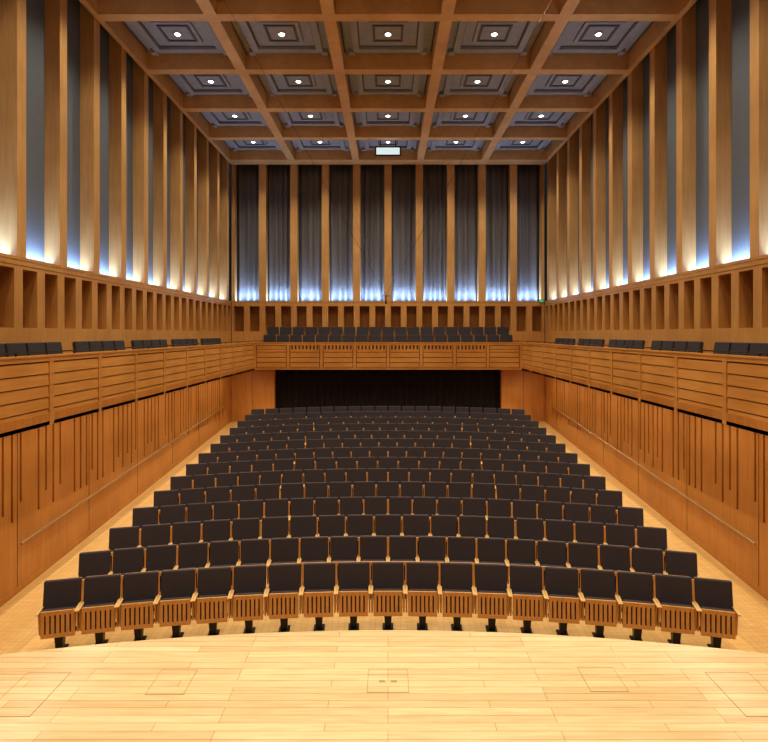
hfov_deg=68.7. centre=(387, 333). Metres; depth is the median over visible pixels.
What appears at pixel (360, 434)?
seat
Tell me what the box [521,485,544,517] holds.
seat
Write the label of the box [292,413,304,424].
seat
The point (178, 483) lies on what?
seat
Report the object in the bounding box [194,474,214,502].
seat
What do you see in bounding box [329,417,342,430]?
seat
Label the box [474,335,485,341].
seat
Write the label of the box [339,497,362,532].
seat
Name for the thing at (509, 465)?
seat
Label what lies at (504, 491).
seat
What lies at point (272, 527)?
seat
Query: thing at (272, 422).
seat
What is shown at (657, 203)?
wall
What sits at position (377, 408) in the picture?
seat
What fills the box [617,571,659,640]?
seat
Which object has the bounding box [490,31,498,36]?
recessed light
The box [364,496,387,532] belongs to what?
seat
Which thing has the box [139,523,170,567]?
seat
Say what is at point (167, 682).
trapdoor
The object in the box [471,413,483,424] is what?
seat
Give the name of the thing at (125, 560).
seat
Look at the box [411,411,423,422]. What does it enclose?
seat
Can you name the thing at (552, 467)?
seat
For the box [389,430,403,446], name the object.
seat
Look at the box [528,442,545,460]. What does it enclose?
seat
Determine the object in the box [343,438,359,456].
seat
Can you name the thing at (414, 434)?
seat
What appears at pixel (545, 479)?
seat
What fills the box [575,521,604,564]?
seat
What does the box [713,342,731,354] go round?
seat
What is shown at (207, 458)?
seat
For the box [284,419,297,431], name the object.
seat
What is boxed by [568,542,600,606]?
seat
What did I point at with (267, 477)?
seat
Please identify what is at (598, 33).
recessed light
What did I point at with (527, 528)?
seat
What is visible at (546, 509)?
seat
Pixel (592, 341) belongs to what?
seat
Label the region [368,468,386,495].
seat
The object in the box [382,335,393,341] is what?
seat
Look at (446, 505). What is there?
seat
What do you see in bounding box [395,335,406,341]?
seat
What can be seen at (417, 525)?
seat
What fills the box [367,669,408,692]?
trapdoor
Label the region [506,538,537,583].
seat
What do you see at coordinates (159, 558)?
seat
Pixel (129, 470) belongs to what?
handrail
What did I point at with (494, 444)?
seat
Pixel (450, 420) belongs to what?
seat
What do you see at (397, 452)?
seat
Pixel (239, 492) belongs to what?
seat
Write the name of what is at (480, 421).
seat
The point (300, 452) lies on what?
seat
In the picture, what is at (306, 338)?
seat
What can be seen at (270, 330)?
seat
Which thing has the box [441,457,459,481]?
seat
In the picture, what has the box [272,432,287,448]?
seat
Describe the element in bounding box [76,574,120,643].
seat
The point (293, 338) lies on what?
seat
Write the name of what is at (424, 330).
seat
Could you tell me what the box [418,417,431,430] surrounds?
seat
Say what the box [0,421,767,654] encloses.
floor
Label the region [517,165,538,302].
drape
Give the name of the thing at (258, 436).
seat
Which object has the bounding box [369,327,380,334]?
seat
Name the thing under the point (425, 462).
seat
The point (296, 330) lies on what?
seat
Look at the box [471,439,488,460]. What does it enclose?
seat
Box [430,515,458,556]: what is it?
seat
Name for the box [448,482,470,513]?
seat
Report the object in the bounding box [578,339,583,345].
seat
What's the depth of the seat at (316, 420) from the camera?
19.73 m
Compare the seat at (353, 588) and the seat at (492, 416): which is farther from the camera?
the seat at (492, 416)
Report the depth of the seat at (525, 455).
15.54 m
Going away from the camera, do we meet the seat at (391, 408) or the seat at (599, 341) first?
the seat at (599, 341)
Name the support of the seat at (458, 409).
on the floor
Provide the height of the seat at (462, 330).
1.002 m
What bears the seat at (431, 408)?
on the floor
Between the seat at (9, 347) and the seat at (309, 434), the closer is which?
the seat at (9, 347)
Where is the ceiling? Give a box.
[79,0,696,164]
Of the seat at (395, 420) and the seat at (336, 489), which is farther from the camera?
the seat at (395, 420)
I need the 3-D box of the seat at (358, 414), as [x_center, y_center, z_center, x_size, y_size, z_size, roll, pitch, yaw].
[-1.092,3.372,20.732,0.543,1.002,0.404,0,0,-3]
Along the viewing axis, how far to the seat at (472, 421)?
19.66 m
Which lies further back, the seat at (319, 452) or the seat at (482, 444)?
the seat at (482, 444)
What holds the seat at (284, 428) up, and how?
on the floor
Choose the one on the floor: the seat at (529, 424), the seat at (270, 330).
the seat at (529, 424)
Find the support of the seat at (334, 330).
on the balcony
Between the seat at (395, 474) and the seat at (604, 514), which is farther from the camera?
the seat at (395, 474)
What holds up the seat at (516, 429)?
on the floor
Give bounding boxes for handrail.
[20,405,225,544]
[550,405,755,544]
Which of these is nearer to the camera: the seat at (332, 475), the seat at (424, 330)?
the seat at (332, 475)
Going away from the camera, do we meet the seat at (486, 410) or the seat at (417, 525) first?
the seat at (417, 525)
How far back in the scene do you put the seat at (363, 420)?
19.86 m
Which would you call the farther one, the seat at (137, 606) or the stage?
the seat at (137, 606)
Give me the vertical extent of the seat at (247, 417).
1.002 m
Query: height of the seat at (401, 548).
1.002 m
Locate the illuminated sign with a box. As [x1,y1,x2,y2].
[375,140,400,155]
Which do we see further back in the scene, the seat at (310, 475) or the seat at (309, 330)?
the seat at (309, 330)
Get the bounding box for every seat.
[0,343,5,356]
[4,343,26,356]
[25,342,45,355]
[35,577,81,647]
[44,342,62,354]
[71,341,89,352]
[76,550,110,601]
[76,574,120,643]
[88,341,102,351]
[101,341,114,350]
[107,526,139,571]
[110,547,144,597]
[113,340,124,349]
[116,571,158,640]
[130,340,142,348]
[132,506,157,544]
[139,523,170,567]
[142,340,151,348]
[143,544,176,594]
[151,339,159,347]
[153,490,177,523]
[155,568,195,637]
[159,339,167,347]
[159,504,185,541]
[170,476,191,504]
[171,339,179,346]
[171,521,200,564]
[175,542,207,606]
[179,339,186,346]
[180,488,203,520]
[186,339,192,345]
[186,463,206,487]
[186,502,211,539]
[192,339,197,345]
[193,566,231,635]
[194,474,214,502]
[198,453,216,473]
[200,338,207,344]
[201,519,230,562]
[206,486,229,519]
[207,540,238,588]
[209,462,228,486]
[210,443,228,461]
[213,501,237,537]
[216,473,236,500]
[218,451,236,472]
[220,435,235,451]
[229,564,266,633]
[230,427,245,441]
[230,442,247,460]
[231,461,250,484]
[231,485,254,517]
[231,518,259,560]
[237,421,251,433]
[238,434,253,450]
[238,450,255,471]
[238,538,269,583]
[239,471,258,499]
[239,500,263,536]
[245,414,258,426]
[247,426,262,440]
[249,441,266,459]
[251,409,263,419]
[253,420,266,432]
[253,459,271,483]
[255,433,270,449]
[256,484,278,515]
[258,449,274,470]
[260,516,288,558]
[261,414,274,425]
[261,470,280,498]
[263,335,275,341]
[264,426,279,440]
[264,498,288,534]
[265,563,301,631]
[266,408,277,418]
[267,327,278,341]
[268,537,298,566]
[269,419,282,431]
[269,440,285,458]
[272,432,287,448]
[274,459,293,483]
[276,413,289,424]
[277,335,288,341]
[277,449,294,469]
[280,327,291,341]
[280,408,291,418]
[281,425,296,439]
[281,483,302,514]
[283,470,302,482]
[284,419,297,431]
[287,439,304,460]
[288,498,313,534]
[289,432,304,439]
[289,515,317,558]
[290,335,301,341]
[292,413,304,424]
[293,327,303,341]
[293,407,306,417]
[295,458,314,483]
[296,448,312,457]
[298,424,312,447]
[299,418,313,429]
[299,536,328,585]
[301,562,336,630]
[303,335,314,341]
[303,469,323,497]
[305,327,316,341]
[305,431,320,444]
[305,482,327,513]
[306,439,322,457]
[307,407,319,411]
[307,412,320,430]
[314,418,327,430]
[314,497,338,535]
[315,424,329,438]
[315,448,331,468]
[316,335,327,341]
[316,457,334,481]
[317,515,345,556]
[318,327,329,341]
[321,407,332,417]
[322,412,334,423]
[323,431,337,447]
[325,439,341,456]
[325,469,344,496]
[329,335,340,341]
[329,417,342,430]
[329,482,350,513]
[329,536,358,584]
[331,327,342,341]
[331,424,345,438]
[333,447,349,468]
[335,406,346,416]
[336,562,370,629]
[337,411,349,423]
[337,457,355,481]
[339,430,353,446]
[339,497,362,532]
[343,335,353,341]
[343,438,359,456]
[344,327,355,341]
[344,417,357,430]
[346,514,373,559]
[347,468,365,496]
[348,406,360,416]
[348,423,362,437]
[352,411,364,422]
[352,447,368,467]
[353,481,374,513]
[356,335,367,341]
[356,430,370,446]
[357,327,367,334]
[358,457,376,480]
[358,536,387,598]
[359,417,372,429]
[361,438,377,456]
[362,406,373,416]
[364,423,378,437]
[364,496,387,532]
[366,411,379,422]
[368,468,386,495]
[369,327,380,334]
[369,335,380,341]
[370,447,386,467]
[371,562,404,629]
[372,430,386,446]
[374,417,386,429]
[374,514,401,555]
[375,406,386,416]
[377,481,398,512]
[379,457,396,480]
[380,423,395,437]
[380,438,395,456]
[381,411,394,422]
[382,327,393,334]
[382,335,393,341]
[388,496,411,532]
[388,536,417,598]
[389,406,400,416]
[389,417,401,429]
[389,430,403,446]
[389,447,405,467]
[389,468,407,495]
[395,327,406,334]
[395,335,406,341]
[396,411,409,422]
[397,423,411,437]
[398,438,414,456]
[399,457,417,480]
[401,481,422,513]
[402,406,413,416]
[402,514,429,559]
[403,417,416,429]
[405,430,419,446]
[405,562,439,629]
[407,447,423,467]
[408,327,418,334]
[408,335,419,341]
[410,468,428,496]
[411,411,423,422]
[413,423,427,437]
[413,497,436,532]
[415,406,427,416]
[416,438,432,456]
[417,536,446,584]
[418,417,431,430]
[420,327,431,341]
[420,457,438,481]
[422,335,432,341]
[422,430,436,446]
[425,482,446,513]
[426,411,438,423]
[426,447,442,468]
[429,406,440,416]
[430,424,444,438]
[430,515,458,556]
[431,469,450,496]
[433,327,444,341]
[433,417,446,430]
[434,439,450,456]
[435,335,446,341]
[437,497,461,535]
[438,431,452,447]
[439,562,474,630]
[441,412,453,423]
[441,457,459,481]
[443,407,454,417]
[444,448,460,468]
[446,327,457,341]
[446,424,460,438]
[447,536,476,585]
[448,335,459,341]
[448,418,461,430]
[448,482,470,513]
[452,469,472,497]
[453,439,469,457]
[455,412,468,430]
[455,431,470,444]
[456,407,468,411]
[458,515,486,558]
[459,327,470,341]
[461,335,472,341]
[461,458,480,483]
[462,418,476,429]
[462,498,487,534]
[463,424,477,447]
[463,448,479,457]
[469,407,482,417]
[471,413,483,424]
[471,432,486,439]
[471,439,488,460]
[472,327,482,341]
[473,470,492,482]
[473,483,494,514]
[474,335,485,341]
[474,563,510,631]
[477,537,507,566]
[478,419,491,431]
[479,425,494,439]
[481,449,498,469]
[482,459,501,483]
[484,327,495,341]
[484,408,495,418]
[486,413,499,424]
[487,335,498,341]
[487,498,511,534]
[487,516,515,558]
[488,432,503,448]
[490,440,506,458]
[493,419,506,431]
[495,470,514,498]
[496,426,511,440]
[497,327,508,341]
[497,484,519,515]
[498,408,509,418]
[500,335,512,341]
[501,414,514,425]
[501,449,517,470]
[504,459,522,483]
[505,433,520,449]
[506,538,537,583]
[509,420,522,432]
[509,441,526,459]
[509,564,546,633]
[512,409,524,419]
[512,500,536,536]
[513,426,528,440]
[516,518,544,560]
[517,414,530,426]
[517,471,536,499]
[520,450,537,471]
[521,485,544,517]
[522,434,537,450]
[524,421,538,433]
[525,461,544,484]
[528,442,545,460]
[530,427,545,441]
[537,540,568,588]
[538,501,562,537]
[539,451,557,472]
[539,473,559,500]
[540,435,555,451]
[544,566,582,635]
[545,519,574,562]
[546,486,569,519]
[547,443,565,461]
[547,462,566,486]
[559,453,577,473]
[561,474,581,502]
[564,502,589,539]
[568,338,575,344]
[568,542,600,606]
[569,463,589,487]
[572,488,595,520]
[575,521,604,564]
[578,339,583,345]
[580,568,620,637]
[583,339,589,345]
[584,476,605,504]
[589,339,596,346]
[590,504,616,541]
[596,339,604,346]
[598,490,622,523]
[599,544,632,594]
[605,523,636,567]
[608,339,616,347]
[616,339,624,347]
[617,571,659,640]
[618,506,643,544]
[624,340,633,348]
[631,547,665,597]
[633,340,645,348]
[636,526,668,571]
[651,340,662,349]
[655,574,699,643]
[661,341,674,350]
[665,550,699,601]
[673,341,687,351]
[686,341,704,352]
[694,577,740,647]
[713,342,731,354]
[730,342,750,355]
[749,343,767,356]
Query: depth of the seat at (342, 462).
14.91 m
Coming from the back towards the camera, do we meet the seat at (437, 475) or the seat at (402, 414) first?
the seat at (402, 414)
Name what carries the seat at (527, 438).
on the floor
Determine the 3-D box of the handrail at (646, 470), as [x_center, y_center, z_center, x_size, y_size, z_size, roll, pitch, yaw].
[6.558,3.322,16.300,0.095,0.954,12.603,0,0,0]
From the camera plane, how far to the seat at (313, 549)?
9.96 m
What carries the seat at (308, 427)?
on the floor
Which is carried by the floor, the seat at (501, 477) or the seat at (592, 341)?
the seat at (501, 477)
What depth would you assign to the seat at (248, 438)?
17.41 m
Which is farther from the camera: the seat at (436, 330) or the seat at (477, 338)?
the seat at (436, 330)
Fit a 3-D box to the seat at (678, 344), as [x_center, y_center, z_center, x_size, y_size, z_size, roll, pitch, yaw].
[6.462,0.658,12.630,0.404,1.002,0.543,0,0,0]
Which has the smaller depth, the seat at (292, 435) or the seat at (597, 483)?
the seat at (597, 483)
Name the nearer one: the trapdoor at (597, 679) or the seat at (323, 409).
the trapdoor at (597, 679)
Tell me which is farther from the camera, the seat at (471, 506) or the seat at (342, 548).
the seat at (471, 506)
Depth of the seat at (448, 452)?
15.84 m
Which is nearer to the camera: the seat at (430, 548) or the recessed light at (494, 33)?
the seat at (430, 548)
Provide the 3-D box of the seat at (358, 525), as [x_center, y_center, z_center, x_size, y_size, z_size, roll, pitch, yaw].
[-0.546,4.050,10.904,0.543,1.002,0.404,0,0,-2]
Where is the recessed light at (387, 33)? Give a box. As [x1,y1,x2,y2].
[384,31,391,36]
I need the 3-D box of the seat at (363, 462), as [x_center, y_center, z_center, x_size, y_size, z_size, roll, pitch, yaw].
[-0.546,3.778,14.844,0.543,1.002,0.404,0,0,-2]
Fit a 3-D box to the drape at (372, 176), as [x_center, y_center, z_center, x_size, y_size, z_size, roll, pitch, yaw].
[-0.700,-4.635,25.603,1.163,6.430,0.176,0,0,0]
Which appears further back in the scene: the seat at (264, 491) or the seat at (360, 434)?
the seat at (360, 434)
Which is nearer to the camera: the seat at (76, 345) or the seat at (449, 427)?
the seat at (76, 345)
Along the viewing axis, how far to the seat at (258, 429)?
18.40 m
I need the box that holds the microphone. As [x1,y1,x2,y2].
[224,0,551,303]
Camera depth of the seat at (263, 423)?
19.38 m
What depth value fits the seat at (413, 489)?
12.96 m
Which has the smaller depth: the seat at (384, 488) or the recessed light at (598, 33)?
the seat at (384, 488)
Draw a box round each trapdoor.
[0,672,70,716]
[145,670,196,694]
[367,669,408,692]
[577,667,628,691]
[705,672,767,716]
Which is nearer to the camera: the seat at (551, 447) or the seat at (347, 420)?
the seat at (551, 447)
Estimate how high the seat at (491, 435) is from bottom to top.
1.002 m
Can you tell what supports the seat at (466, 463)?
on the floor
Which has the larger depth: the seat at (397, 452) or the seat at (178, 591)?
the seat at (397, 452)
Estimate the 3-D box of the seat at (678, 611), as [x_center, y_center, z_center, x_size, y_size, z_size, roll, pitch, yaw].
[4.336,4.198,8.466,0.543,1.002,0.404,0,0,13]
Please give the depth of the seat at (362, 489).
12.96 m
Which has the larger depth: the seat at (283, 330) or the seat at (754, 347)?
the seat at (283, 330)
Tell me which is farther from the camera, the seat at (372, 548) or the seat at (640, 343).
the seat at (640, 343)
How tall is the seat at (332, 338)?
1.002 m
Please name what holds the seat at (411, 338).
on the balcony
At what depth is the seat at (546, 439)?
17.28 m
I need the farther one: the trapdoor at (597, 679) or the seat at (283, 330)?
the seat at (283, 330)
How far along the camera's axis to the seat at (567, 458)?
15.31 m
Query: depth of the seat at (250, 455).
15.54 m
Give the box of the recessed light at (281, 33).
[277,31,285,36]
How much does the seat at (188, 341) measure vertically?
1.002 m
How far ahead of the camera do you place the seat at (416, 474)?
13.94 m
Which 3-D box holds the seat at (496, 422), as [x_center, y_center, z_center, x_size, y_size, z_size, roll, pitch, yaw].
[3.878,3.464,19.398,0.517,1.002,0.404,0,0,11]
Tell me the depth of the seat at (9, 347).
9.88 m
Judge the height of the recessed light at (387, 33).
0.046 m
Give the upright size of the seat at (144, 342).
1.002 m
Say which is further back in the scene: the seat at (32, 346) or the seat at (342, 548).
the seat at (32, 346)
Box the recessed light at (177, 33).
[173,31,181,36]
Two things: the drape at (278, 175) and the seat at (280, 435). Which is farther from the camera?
the drape at (278, 175)
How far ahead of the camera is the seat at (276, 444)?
16.64 m
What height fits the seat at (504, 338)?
1.002 m
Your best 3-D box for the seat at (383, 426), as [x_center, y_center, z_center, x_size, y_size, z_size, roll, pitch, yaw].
[0.000,3.506,18.792,0.543,1.002,0.404,0,0,0]
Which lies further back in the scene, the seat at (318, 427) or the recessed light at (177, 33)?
the seat at (318, 427)
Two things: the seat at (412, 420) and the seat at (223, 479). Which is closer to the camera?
the seat at (223, 479)
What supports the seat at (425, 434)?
on the floor
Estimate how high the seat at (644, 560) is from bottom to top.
1.002 m
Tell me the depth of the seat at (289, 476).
13.82 m
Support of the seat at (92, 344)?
on the balcony
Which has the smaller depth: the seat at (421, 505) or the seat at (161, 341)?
the seat at (421, 505)
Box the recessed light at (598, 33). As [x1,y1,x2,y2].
[594,31,602,36]
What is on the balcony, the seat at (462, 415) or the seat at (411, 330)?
the seat at (411, 330)
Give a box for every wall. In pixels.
[0,0,231,606]
[231,165,544,420]
[544,0,767,600]
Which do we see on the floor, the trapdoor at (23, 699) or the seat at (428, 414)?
the seat at (428, 414)
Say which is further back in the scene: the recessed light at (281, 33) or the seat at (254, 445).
the seat at (254, 445)
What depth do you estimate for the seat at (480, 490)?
12.84 m
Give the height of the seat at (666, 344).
1.002 m
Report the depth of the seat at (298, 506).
11.89 m
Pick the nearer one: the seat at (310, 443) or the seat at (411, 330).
the seat at (310, 443)
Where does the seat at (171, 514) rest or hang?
on the floor
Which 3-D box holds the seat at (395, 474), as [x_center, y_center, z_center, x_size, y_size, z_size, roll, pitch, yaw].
[0.260,3.846,13.865,0.517,1.002,0.404,0,0,1]
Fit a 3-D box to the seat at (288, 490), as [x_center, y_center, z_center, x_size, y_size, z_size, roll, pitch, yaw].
[-2.181,3.922,12.762,0.543,1.002,0.404,0,0,-6]
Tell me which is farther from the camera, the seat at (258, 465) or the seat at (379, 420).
the seat at (379, 420)
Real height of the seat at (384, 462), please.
1.002 m
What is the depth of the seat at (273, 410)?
21.35 m
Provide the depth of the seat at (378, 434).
17.89 m
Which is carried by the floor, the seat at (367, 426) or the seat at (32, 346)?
the seat at (367, 426)
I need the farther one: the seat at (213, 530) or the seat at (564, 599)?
the seat at (213, 530)
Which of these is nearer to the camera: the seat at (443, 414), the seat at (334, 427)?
the seat at (334, 427)
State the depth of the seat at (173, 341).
17.35 m
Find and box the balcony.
[0,341,767,437]
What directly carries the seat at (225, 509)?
on the floor
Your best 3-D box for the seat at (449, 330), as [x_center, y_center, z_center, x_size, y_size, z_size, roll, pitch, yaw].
[2.825,0.188,24.732,0.543,1.002,0.404,0,0,0]
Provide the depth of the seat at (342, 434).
17.85 m
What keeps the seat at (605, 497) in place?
on the floor
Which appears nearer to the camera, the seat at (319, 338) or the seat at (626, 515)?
the seat at (626, 515)
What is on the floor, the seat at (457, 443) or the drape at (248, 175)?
the seat at (457, 443)
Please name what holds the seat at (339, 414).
on the floor
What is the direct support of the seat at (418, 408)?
on the floor
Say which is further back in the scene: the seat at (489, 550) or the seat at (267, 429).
the seat at (267, 429)
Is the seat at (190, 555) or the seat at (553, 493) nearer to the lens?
the seat at (190, 555)
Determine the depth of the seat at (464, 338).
24.07 m
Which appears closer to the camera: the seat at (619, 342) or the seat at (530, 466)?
the seat at (530, 466)
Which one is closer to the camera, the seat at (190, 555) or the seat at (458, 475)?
the seat at (190, 555)
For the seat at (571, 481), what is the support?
on the floor
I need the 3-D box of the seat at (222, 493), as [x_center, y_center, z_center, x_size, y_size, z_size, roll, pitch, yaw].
[-3.801,3.939,12.518,0.543,1.002,0.404,0,0,-11]
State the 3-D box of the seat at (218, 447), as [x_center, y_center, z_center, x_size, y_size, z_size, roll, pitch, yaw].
[-4.868,3.683,16.221,0.543,1.002,0.404,0,0,-14]
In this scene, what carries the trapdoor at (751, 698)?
on the stage
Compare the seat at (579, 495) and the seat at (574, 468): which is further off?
the seat at (574, 468)
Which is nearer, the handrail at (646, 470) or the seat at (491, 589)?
the seat at (491, 589)
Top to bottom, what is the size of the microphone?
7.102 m
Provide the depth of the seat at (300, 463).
14.82 m
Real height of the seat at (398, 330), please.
1.002 m
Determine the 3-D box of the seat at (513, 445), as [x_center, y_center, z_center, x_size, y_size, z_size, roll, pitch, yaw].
[3.801,3.667,16.457,0.543,1.002,0.404,0,0,11]
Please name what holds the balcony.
attached to the wall at (114, 204)
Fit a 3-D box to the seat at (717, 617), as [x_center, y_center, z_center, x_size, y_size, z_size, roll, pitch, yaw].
[4.868,4.198,8.341,0.543,1.002,0.404,0,0,14]
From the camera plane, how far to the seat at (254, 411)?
21.22 m
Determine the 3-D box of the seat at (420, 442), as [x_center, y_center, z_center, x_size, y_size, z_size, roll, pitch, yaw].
[1.092,3.644,16.792,0.543,1.002,0.404,0,0,3]
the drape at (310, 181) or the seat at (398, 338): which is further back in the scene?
the drape at (310, 181)
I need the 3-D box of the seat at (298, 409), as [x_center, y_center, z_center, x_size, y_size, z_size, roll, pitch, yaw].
[-3.366,3.321,21.462,0.517,1.002,0.404,0,0,-10]
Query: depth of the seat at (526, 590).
8.78 m
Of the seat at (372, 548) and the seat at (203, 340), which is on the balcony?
the seat at (203, 340)
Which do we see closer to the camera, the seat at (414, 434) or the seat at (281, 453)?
the seat at (281, 453)
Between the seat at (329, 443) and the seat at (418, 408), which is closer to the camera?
the seat at (329, 443)
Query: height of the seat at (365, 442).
1.002 m
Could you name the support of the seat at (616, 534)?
on the floor
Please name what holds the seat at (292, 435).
on the floor
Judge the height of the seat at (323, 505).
1.002 m
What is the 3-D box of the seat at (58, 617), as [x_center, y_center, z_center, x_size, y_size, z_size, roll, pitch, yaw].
[-4.868,4.198,8.341,0.543,1.002,0.404,0,0,-14]
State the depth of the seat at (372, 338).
24.07 m
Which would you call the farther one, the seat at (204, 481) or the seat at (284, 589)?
the seat at (204, 481)
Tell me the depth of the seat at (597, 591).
8.64 m
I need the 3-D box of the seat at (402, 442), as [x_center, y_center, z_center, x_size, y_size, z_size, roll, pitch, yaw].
[0.546,3.642,16.814,0.543,1.002,0.404,0,0,2]
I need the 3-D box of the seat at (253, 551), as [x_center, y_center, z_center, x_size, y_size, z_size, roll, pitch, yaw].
[-2.336,4.127,9.790,0.517,1.002,0.404,0,0,-7]
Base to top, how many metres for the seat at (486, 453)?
1.002 m
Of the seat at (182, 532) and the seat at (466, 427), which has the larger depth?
the seat at (466, 427)
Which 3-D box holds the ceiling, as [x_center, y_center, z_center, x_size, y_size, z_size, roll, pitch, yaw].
[0.000,-7.858,10.850,14.800,0.624,29.700,0,0,0]
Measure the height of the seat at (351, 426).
1.002 m
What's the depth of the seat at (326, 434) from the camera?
17.81 m
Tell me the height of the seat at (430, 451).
1.002 m
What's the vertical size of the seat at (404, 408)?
1.002 m
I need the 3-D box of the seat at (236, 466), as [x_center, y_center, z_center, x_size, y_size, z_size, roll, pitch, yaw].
[-3.801,3.803,14.488,0.543,1.002,0.404,0,0,-11]
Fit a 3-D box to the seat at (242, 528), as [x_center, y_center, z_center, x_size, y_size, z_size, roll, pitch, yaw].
[-2.723,4.062,10.726,0.543,1.002,0.404,0,0,-8]
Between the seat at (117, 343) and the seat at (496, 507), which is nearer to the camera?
the seat at (496, 507)
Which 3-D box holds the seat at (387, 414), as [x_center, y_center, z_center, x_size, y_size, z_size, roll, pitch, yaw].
[0.000,3.370,20.762,0.543,1.002,0.404,0,0,0]
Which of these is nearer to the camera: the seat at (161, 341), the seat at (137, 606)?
the seat at (137, 606)
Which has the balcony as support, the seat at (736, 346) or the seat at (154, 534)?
the seat at (736, 346)
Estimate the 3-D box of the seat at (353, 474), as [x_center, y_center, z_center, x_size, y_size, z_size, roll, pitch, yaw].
[-0.780,3.847,13.851,0.517,1.002,0.404,0,0,-2]
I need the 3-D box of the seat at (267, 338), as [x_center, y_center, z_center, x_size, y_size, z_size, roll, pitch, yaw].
[-5.085,0.538,23.992,0.543,1.002,0.404,0,0,0]
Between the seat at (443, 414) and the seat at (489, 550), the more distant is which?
the seat at (443, 414)
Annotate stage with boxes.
[0,630,767,741]
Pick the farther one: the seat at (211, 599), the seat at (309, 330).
the seat at (309, 330)
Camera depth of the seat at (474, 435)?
17.69 m
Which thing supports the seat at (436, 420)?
on the floor
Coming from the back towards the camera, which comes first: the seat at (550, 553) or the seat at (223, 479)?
the seat at (223, 479)
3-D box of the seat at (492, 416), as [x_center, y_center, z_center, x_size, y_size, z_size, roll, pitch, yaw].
[3.801,3.395,20.398,0.543,1.002,0.404,0,0,11]
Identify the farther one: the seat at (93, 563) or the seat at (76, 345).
the seat at (76, 345)
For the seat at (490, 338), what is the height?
1.002 m
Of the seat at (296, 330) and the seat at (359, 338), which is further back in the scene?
the seat at (296, 330)
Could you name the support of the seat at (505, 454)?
on the floor
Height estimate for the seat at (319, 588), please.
1.002 m
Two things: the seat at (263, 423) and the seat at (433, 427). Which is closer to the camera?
the seat at (433, 427)
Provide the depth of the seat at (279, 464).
14.75 m
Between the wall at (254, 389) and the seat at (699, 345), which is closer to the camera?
the seat at (699, 345)
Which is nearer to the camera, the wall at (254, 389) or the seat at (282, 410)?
the seat at (282, 410)
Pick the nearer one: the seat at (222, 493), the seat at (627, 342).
the seat at (222, 493)
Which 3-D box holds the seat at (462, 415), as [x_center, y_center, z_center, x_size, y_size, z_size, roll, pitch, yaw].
[2.723,3.383,20.576,0.543,1.002,0.404,0,0,8]
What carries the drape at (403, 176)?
attached to the wall at (254, 389)
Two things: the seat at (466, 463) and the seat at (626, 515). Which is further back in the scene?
the seat at (466, 463)
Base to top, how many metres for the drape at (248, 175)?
6.430 m
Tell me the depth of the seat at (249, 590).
8.78 m
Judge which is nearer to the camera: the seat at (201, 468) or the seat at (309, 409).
the seat at (201, 468)
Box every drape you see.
[238,165,258,302]
[268,165,289,302]
[299,165,321,302]
[330,165,352,302]
[361,165,383,302]
[392,165,414,302]
[423,165,445,302]
[454,165,476,302]
[486,165,507,302]
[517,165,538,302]
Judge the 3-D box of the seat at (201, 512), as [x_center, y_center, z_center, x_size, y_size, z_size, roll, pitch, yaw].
[-3.878,4.008,11.518,0.517,1.002,0.404,0,0,-11]
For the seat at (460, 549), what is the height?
1.002 m
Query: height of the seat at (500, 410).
1.002 m
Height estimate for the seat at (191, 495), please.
1.002 m
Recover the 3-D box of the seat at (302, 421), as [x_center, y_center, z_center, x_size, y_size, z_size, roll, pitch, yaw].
[-2.852,3.452,19.573,0.517,1.002,0.404,0,0,-8]
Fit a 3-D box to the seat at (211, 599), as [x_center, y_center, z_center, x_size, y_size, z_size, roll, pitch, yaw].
[-2.723,4.198,8.756,0.543,1.002,0.404,0,0,-8]
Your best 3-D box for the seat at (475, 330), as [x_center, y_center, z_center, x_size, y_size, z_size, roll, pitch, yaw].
[3.955,0.188,24.732,0.543,1.002,0.404,0,0,0]
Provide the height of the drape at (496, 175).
6.430 m
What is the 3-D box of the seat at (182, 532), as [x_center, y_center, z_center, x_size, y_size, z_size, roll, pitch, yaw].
[-3.801,4.075,10.547,0.543,1.002,0.404,0,0,-11]
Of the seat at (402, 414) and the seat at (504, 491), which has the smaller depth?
the seat at (504, 491)
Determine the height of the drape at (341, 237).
6.430 m
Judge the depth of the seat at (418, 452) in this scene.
15.91 m
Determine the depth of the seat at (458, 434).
17.76 m
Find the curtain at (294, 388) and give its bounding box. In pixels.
[276,370,499,415]
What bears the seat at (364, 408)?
on the floor
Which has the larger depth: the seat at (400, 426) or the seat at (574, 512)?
the seat at (400, 426)
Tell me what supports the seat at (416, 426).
on the floor
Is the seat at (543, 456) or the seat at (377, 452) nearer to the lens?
the seat at (543, 456)
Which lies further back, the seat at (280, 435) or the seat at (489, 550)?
the seat at (280, 435)
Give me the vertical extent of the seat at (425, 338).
1.002 m
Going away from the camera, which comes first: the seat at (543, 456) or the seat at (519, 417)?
the seat at (543, 456)
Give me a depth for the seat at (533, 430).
18.27 m
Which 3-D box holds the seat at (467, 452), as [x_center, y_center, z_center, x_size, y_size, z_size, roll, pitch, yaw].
[2.336,3.719,15.700,0.517,1.002,0.404,0,0,7]
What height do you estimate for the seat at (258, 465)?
1.002 m
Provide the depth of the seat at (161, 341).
16.36 m
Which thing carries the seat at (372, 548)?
on the floor
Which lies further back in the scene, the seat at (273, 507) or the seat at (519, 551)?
the seat at (273, 507)
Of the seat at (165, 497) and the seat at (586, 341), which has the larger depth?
the seat at (586, 341)
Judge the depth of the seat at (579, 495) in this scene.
12.48 m
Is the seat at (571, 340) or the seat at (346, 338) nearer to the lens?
the seat at (571, 340)
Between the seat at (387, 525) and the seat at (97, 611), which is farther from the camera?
the seat at (387, 525)
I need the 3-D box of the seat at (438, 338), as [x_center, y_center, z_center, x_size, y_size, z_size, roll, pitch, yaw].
[2.260,0.538,23.992,0.543,1.002,0.404,0,0,0]
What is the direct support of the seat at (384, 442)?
on the floor
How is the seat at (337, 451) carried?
on the floor
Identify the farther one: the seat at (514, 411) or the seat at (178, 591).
the seat at (514, 411)
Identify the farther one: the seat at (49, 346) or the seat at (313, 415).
the seat at (313, 415)

